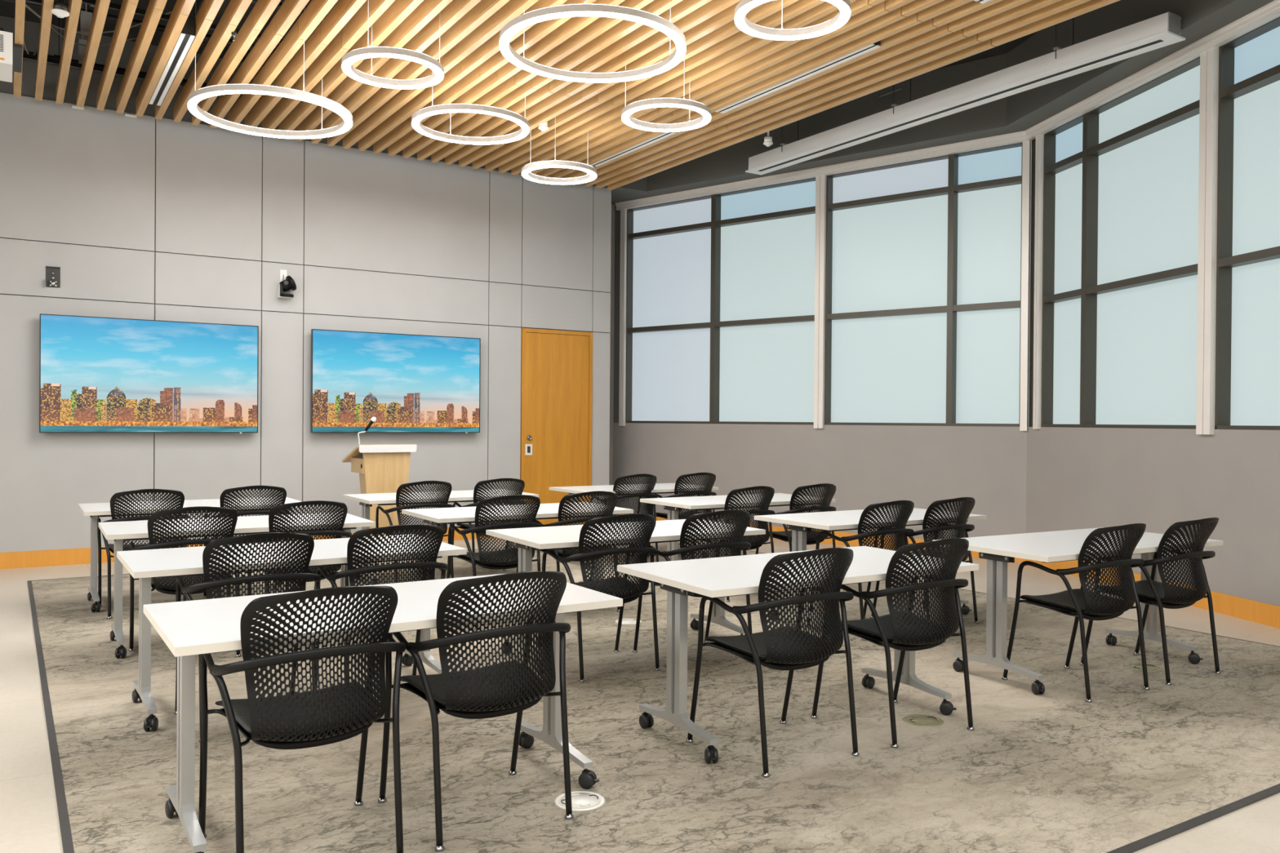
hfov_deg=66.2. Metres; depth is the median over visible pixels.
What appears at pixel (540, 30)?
ceiling slat
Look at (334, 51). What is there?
ceiling slat
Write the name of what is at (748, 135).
ceiling slat
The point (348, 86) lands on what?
ceiling slat
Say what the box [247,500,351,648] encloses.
armchair
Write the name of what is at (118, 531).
folding table
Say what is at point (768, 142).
smoke detector
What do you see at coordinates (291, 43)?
ceiling slat
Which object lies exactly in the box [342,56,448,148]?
ceiling slat
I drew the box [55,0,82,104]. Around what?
ceiling slat
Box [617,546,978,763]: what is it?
folding table
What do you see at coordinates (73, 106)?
clip
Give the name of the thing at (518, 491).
armchair
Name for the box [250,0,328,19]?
pipe
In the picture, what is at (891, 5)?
ceiling slat
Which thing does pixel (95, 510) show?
folding table
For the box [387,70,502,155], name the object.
ceiling slat
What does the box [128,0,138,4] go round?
ceiling slat
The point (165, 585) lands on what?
armchair
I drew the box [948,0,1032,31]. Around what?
ceiling slat
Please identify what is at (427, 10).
ceiling slat
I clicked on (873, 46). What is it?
diffuser
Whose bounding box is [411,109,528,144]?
diffuser
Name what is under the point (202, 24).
ceiling slat
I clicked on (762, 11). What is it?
ceiling slat
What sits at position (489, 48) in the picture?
ceiling slat
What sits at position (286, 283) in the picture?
video camera
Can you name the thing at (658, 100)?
diffuser
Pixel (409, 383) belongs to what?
wall screen
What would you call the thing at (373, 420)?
microphone
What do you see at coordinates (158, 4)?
ceiling slat
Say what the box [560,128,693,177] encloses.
ceiling slat
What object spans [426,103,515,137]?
diffuser
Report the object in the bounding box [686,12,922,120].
ceiling slat
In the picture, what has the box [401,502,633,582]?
folding table
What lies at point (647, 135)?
ceiling slat
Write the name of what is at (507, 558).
armchair
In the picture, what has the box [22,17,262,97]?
pipe
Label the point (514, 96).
ceiling slat
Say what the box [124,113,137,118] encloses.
clip
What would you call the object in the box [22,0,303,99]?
trim
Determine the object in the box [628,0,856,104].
ceiling slat
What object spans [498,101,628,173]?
ceiling slat
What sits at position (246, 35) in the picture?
ceiling slat
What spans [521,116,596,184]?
ring light
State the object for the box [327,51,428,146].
ceiling slat
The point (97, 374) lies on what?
wall screen
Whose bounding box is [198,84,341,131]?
diffuser
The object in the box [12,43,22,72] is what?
plate
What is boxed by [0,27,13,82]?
projector
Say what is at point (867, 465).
wall
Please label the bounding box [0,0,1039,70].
ceiling
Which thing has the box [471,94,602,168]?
ceiling slat
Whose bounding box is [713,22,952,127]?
ceiling slat
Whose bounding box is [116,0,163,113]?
ceiling slat
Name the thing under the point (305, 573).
armchair
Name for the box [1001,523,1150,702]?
armchair
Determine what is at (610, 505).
armchair
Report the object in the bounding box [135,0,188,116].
ceiling slat
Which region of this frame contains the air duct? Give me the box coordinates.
[193,0,251,26]
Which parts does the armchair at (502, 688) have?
leg, armrest, rail, leg, seat, backrest, leg, rail, leg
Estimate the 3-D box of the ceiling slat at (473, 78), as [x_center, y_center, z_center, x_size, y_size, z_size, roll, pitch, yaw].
[-2.077,-2.997,9.368,0.056,0.152,2.805,0,0,-33]
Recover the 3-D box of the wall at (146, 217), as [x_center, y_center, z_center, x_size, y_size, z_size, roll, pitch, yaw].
[-4.627,-1.220,10.165,9.653,5.050,0.720,0,0,-33]
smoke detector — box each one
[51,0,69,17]
[537,121,548,131]
[763,131,773,146]
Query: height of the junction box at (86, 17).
0.520 m
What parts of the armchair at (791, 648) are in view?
leg, armrest, rail, leg, seat, leg, backrest, rail, leg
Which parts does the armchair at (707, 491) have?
seat, backrest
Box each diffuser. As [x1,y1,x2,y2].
[148,15,195,106]
[187,89,352,138]
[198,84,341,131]
[342,53,443,88]
[355,46,432,79]
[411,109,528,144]
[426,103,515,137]
[521,165,596,184]
[524,160,589,178]
[589,131,675,166]
[622,103,711,132]
[636,97,696,124]
[715,40,880,113]
[973,0,991,4]
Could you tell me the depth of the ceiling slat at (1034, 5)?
6.91 m
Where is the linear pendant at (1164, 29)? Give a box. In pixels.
[745,11,1185,175]
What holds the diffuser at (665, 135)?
attached to the trim at (112, 6)
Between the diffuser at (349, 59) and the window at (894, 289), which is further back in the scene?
the window at (894, 289)
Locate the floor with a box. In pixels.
[0,537,1279,852]
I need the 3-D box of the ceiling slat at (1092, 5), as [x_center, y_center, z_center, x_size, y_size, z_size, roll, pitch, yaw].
[3.434,-2.937,6.231,0.056,0.152,2.805,0,0,-33]
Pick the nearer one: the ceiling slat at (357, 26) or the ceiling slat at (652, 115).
the ceiling slat at (357, 26)
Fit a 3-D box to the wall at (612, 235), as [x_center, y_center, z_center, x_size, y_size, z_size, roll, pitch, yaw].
[-0.484,-1.208,13.378,1.100,5.050,0.180,0,0,-33]
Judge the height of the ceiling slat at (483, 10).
0.152 m
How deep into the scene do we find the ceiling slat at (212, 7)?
6.88 m
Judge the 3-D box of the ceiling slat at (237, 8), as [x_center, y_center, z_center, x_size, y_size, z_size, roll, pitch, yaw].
[-2.190,-2.978,5.947,0.056,0.152,2.805,0,0,-33]
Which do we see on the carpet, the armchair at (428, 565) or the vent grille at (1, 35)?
the armchair at (428, 565)
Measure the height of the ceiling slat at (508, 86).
0.152 m
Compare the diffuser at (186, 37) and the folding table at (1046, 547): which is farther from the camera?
the diffuser at (186, 37)
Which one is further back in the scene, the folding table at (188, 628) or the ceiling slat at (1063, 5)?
the ceiling slat at (1063, 5)
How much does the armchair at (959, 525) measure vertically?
0.893 m
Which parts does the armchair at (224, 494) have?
backrest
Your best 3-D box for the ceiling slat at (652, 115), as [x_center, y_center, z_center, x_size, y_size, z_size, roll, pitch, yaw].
[-0.575,-2.991,10.339,0.056,0.152,2.805,0,0,-33]
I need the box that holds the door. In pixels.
[520,328,592,525]
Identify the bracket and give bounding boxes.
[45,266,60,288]
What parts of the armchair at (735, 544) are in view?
leg, armrest, leg, leg, backrest, leg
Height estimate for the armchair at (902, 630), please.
0.893 m
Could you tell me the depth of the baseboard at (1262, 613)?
7.17 m
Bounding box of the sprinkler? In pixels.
[231,28,236,41]
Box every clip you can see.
[71,105,84,110]
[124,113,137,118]
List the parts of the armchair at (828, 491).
rail, leg, seat, backrest, leg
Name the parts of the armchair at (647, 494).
backrest, leg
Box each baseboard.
[0,527,494,568]
[625,513,1025,562]
[1025,559,1279,628]
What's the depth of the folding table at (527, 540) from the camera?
5.79 m
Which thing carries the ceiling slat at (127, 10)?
attached to the trim at (112, 6)
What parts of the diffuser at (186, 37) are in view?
diffuser rail, diffuser rail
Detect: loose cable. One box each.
[23,37,37,55]
[25,3,137,46]
[25,5,172,33]
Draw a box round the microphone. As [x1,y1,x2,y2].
[357,417,376,446]
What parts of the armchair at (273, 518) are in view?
leg, leg, seat, backrest, leg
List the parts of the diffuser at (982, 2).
diffuser rail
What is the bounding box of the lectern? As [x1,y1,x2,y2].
[342,444,416,536]
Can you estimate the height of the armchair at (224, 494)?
0.893 m
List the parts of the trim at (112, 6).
carrier rail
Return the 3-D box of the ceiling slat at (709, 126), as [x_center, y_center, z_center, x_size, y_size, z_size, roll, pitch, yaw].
[-0.028,-2.989,10.692,0.056,0.152,2.805,0,0,-33]
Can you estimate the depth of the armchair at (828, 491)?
8.04 m
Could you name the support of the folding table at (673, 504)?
on the carpet
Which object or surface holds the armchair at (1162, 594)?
on the carpet
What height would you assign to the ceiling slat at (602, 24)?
0.152 m
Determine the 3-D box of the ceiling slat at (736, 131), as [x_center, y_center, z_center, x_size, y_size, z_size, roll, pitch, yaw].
[0.245,-2.988,10.868,0.056,0.152,2.805,0,0,-33]
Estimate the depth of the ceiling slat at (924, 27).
7.60 m
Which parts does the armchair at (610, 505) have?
leg, seat, backrest, leg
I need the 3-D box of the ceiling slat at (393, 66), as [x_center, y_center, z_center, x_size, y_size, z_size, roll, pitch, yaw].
[-2.623,-2.999,9.015,0.056,0.152,2.805,0,0,-33]
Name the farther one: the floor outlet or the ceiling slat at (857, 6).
the ceiling slat at (857, 6)
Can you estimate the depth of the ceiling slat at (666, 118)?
10.21 m
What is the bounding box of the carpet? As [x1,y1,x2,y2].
[27,541,1279,852]
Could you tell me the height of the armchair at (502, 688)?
0.893 m
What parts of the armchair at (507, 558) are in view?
leg, armrest, rail, leg, seat, backrest, leg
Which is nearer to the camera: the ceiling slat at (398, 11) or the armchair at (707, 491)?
the ceiling slat at (398, 11)
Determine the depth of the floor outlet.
3.58 m
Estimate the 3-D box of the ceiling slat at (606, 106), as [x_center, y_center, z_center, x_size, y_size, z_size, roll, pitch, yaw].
[-0.984,-2.993,10.074,0.056,0.152,2.805,0,0,-33]
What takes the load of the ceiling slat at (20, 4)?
attached to the trim at (112, 6)
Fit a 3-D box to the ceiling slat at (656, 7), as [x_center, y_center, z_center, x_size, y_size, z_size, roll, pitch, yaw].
[-0.141,-2.970,7.271,0.056,0.152,2.805,0,0,-33]
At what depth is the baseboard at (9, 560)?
9.19 m
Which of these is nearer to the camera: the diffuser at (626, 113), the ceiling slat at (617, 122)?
the diffuser at (626, 113)
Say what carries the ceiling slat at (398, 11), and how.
attached to the trim at (112, 6)
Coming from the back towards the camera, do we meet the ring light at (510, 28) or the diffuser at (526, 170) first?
the diffuser at (526, 170)
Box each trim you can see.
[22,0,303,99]
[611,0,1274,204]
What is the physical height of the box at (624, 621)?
0.008 m
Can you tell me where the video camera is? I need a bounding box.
[277,269,296,298]
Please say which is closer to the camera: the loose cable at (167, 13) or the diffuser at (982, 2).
the diffuser at (982, 2)
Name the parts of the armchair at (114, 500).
leg, leg, seat, backrest, leg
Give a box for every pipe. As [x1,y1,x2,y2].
[3,0,297,57]
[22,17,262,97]
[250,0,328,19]
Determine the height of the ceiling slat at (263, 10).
0.152 m
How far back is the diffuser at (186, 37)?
7.88 m
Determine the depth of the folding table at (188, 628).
3.32 m
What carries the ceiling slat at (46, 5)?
attached to the trim at (112, 6)
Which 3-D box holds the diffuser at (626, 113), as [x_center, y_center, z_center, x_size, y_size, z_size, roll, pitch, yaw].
[0.213,-2.498,7.965,0.724,0.006,0.724,0,0,-33]
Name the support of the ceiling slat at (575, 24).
attached to the trim at (112, 6)
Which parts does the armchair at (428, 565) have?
leg, armrest, leg, backrest, leg, leg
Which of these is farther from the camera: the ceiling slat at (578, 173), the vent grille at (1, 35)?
the ceiling slat at (578, 173)
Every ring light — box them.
[186,0,352,138]
[341,0,444,88]
[411,85,529,144]
[498,0,686,82]
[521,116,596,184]
[621,56,711,132]
[734,0,850,39]
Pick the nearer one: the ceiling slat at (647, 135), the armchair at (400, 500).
the armchair at (400, 500)
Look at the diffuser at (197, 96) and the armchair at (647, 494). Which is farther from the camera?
the armchair at (647, 494)
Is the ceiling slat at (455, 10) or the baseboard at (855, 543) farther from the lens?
the baseboard at (855, 543)
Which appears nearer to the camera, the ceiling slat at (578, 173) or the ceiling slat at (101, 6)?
the ceiling slat at (101, 6)
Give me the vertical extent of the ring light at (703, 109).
1.205 m
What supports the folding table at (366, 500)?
on the carpet
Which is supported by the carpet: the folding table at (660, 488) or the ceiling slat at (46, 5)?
the folding table at (660, 488)
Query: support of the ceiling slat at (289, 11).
attached to the trim at (112, 6)
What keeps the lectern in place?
on the carpet
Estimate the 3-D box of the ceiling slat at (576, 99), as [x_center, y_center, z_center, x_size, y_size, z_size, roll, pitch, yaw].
[-1.258,-2.994,9.898,0.056,0.152,2.805,0,0,-33]
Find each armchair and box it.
[97,488,189,618]
[128,506,244,657]
[173,532,321,742]
[198,586,405,852]
[202,485,288,597]
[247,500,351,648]
[315,524,448,686]
[374,480,454,582]
[377,571,573,852]
[446,494,542,630]
[449,478,525,575]
[534,490,620,612]
[535,513,660,682]
[590,473,658,562]
[632,509,751,652]
[647,472,716,558]
[685,547,859,777]
[690,485,776,602]
[755,483,835,554]
[806,500,914,640]
[810,537,974,748]
[870,497,978,623]
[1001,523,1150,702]
[1080,517,1221,685]
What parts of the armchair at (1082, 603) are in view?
leg, armrest, rail, seat, leg, leg, backrest, leg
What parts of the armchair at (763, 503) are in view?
seat, backrest, leg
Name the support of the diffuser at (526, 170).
attached to the ring light at (526, 170)
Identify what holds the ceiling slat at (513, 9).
attached to the trim at (112, 6)
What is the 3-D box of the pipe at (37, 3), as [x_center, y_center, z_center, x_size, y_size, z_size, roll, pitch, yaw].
[-3.745,-3.560,8.674,9.300,0.360,0.081,0,0,-33]
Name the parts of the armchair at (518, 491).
leg, armrest, leg, seat, backrest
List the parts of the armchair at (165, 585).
leg, armrest, seat, backrest, leg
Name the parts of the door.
flush pull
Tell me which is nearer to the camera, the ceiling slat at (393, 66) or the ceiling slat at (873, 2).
the ceiling slat at (873, 2)
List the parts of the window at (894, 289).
pane, pane, pane, frame, pane, pane, pane, pane, pane, pane, frame, pane, pane, pane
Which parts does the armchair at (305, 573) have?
leg, armrest, leg, backrest, leg, armrest, leg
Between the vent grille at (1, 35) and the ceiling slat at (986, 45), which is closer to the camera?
the vent grille at (1, 35)
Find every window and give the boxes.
[614,130,1031,431]
[1024,0,1279,434]
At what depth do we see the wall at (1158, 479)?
7.82 m
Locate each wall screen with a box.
[39,313,258,433]
[310,328,480,433]
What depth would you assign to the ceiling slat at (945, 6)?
6.80 m
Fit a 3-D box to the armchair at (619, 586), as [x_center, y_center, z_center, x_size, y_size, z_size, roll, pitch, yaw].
[-0.211,0.911,5.529,0.602,0.893,0.606,0,0,-32]
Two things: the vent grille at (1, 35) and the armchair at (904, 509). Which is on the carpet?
the armchair at (904, 509)
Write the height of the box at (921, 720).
0.008 m
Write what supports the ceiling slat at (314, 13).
attached to the trim at (112, 6)
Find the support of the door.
in the wall at (146, 217)
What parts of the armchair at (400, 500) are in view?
leg, armrest, leg, backrest, leg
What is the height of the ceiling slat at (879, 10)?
0.152 m
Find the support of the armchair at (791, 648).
on the carpet
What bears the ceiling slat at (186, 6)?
attached to the trim at (112, 6)
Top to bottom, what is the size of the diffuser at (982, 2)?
0.148 m
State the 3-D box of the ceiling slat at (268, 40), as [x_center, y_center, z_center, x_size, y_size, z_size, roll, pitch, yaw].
[-3.443,-3.002,8.486,0.056,0.152,2.805,0,0,-33]
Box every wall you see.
[0,15,611,552]
[608,204,614,484]
[613,204,1026,539]
[1026,426,1279,606]
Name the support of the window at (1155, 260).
in the wall at (1158, 479)
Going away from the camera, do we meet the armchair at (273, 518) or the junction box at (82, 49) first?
the armchair at (273, 518)
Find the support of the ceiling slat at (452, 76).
attached to the trim at (112, 6)
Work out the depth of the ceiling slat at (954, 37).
8.16 m
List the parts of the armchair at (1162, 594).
leg, rail, leg, seat, leg, armrest, backrest, leg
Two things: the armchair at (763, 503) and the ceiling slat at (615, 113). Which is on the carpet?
the armchair at (763, 503)
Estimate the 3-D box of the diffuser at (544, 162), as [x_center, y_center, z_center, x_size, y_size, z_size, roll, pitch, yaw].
[-0.785,-2.492,9.563,0.720,0.004,0.720,0,0,-33]
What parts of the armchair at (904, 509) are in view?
leg, armrest, leg, leg, backrest, leg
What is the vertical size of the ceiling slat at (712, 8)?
0.152 m
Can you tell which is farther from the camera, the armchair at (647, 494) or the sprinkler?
the armchair at (647, 494)
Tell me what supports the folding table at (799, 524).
on the carpet
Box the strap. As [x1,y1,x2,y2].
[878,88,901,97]
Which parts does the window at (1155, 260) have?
frame, pane, pane, pane, frame, pane, pane, pane, frame, pane, pane, pane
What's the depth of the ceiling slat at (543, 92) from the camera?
9.51 m
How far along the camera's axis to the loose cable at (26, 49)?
8.36 m
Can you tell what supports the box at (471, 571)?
on the carpet
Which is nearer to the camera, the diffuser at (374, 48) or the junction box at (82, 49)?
the diffuser at (374, 48)
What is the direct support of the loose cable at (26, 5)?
hanging from the trim at (112, 6)
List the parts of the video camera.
wall plate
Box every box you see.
[78,3,87,63]
[80,4,92,35]
[468,569,488,573]
[614,618,641,624]
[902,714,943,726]
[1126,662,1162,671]
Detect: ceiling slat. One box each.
[13,0,25,97]
[35,0,53,101]
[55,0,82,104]
[76,0,110,107]
[96,0,137,111]
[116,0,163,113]
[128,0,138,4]
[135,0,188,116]
[154,0,167,9]
[155,0,213,119]
[173,3,236,122]
[180,0,195,15]
[191,8,260,125]
[204,0,223,20]
[209,13,283,128]
[227,18,306,131]
[229,0,252,26]
[244,23,327,127]
[253,0,280,31]
[262,29,349,129]
[275,0,309,35]
[278,35,364,138]
[294,40,390,141]
[298,0,337,39]
[311,46,409,144]
[320,0,366,44]
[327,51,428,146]
[342,0,395,48]
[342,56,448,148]
[358,61,466,151]
[363,0,423,48]
[373,66,484,153]
[383,0,452,57]
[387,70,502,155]
[402,74,519,158]
[403,0,481,62]
[417,78,537,160]
[422,0,510,65]
[431,82,553,162]
[442,0,538,70]
[444,86,570,164]
[458,90,586,167]
[461,0,567,74]
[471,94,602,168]
[479,0,596,78]
[485,97,617,171]
[497,0,625,81]
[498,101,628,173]
[511,109,647,175]
[515,0,653,85]
[531,108,662,174]
[532,0,683,88]
[536,111,676,177]
[548,115,688,177]
[549,0,711,93]
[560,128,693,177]
[565,0,741,96]
[577,120,717,184]
[582,0,765,99]
[584,124,731,186]
[595,127,743,188]
[597,0,799,102]
[607,129,756,190]
[613,0,825,106]
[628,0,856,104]
[643,0,873,112]
[657,0,889,115]
[671,6,906,118]
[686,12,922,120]
[708,17,937,123]
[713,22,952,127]
[727,28,967,129]
[740,33,981,133]
[752,38,995,135]
[868,0,886,5]
[885,0,915,11]
[902,0,944,17]
[917,0,973,22]
[933,0,1003,26]
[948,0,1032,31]
[963,0,1061,36]
[977,0,1090,41]
[991,0,1119,46]
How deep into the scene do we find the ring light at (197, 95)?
7.62 m
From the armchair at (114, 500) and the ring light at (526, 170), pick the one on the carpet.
the armchair at (114, 500)
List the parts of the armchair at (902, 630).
leg, armrest, rail, leg, seat, leg, backrest, rail, leg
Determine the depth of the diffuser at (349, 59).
7.08 m
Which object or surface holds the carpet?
on the floor
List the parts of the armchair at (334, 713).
leg, armrest, leg, rail, seat, backrest, leg, rail, armrest, leg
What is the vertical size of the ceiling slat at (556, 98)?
0.152 m
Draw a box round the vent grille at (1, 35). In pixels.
[0,34,3,51]
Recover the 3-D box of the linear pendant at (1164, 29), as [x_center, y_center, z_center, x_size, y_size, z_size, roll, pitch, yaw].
[2.624,-3.290,9.244,0.260,0.810,4.860,0,0,-33]
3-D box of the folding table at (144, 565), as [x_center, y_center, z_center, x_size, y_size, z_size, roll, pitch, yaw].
[-1.740,0.986,4.947,1.525,0.727,0.766,0,0,-33]
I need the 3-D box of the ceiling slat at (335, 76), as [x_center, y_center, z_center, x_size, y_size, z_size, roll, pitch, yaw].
[-2.897,-3.000,8.839,0.056,0.152,2.805,0,0,-33]
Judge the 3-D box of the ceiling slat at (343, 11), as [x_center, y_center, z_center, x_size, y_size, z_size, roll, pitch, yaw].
[-1.643,-2.976,6.300,0.056,0.152,2.805,0,0,-33]
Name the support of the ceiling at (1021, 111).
attached to the wall at (867, 465)
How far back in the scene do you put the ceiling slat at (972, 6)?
6.85 m
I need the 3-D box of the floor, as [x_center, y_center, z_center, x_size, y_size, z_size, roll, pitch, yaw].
[-0.044,1.443,5.404,12.600,0.150,14.700,0,0,-33]
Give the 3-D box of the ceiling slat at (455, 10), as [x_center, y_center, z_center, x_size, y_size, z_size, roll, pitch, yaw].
[-1.097,-2.974,6.653,0.056,0.152,2.805,0,0,-33]
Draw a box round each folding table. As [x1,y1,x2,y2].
[77,497,306,612]
[98,512,375,657]
[116,533,466,731]
[142,573,622,852]
[342,488,538,584]
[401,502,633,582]
[485,519,765,671]
[548,483,719,568]
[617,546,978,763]
[640,493,835,585]
[754,507,986,632]
[932,527,1222,694]
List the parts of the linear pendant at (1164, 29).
hanger rod, hanger rod, hanger rod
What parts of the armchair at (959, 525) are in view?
leg, leg, backrest, leg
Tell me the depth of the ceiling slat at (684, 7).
7.46 m
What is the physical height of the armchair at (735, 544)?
0.893 m
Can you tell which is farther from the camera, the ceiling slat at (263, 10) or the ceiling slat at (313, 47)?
the ceiling slat at (313, 47)
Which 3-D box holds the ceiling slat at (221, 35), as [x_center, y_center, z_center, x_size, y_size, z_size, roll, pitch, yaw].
[-3.716,-3.003,8.310,0.056,0.152,2.805,0,0,-33]
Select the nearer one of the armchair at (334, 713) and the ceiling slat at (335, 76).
the armchair at (334, 713)
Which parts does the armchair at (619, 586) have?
leg, armrest, leg, seat, backrest, leg, rail, leg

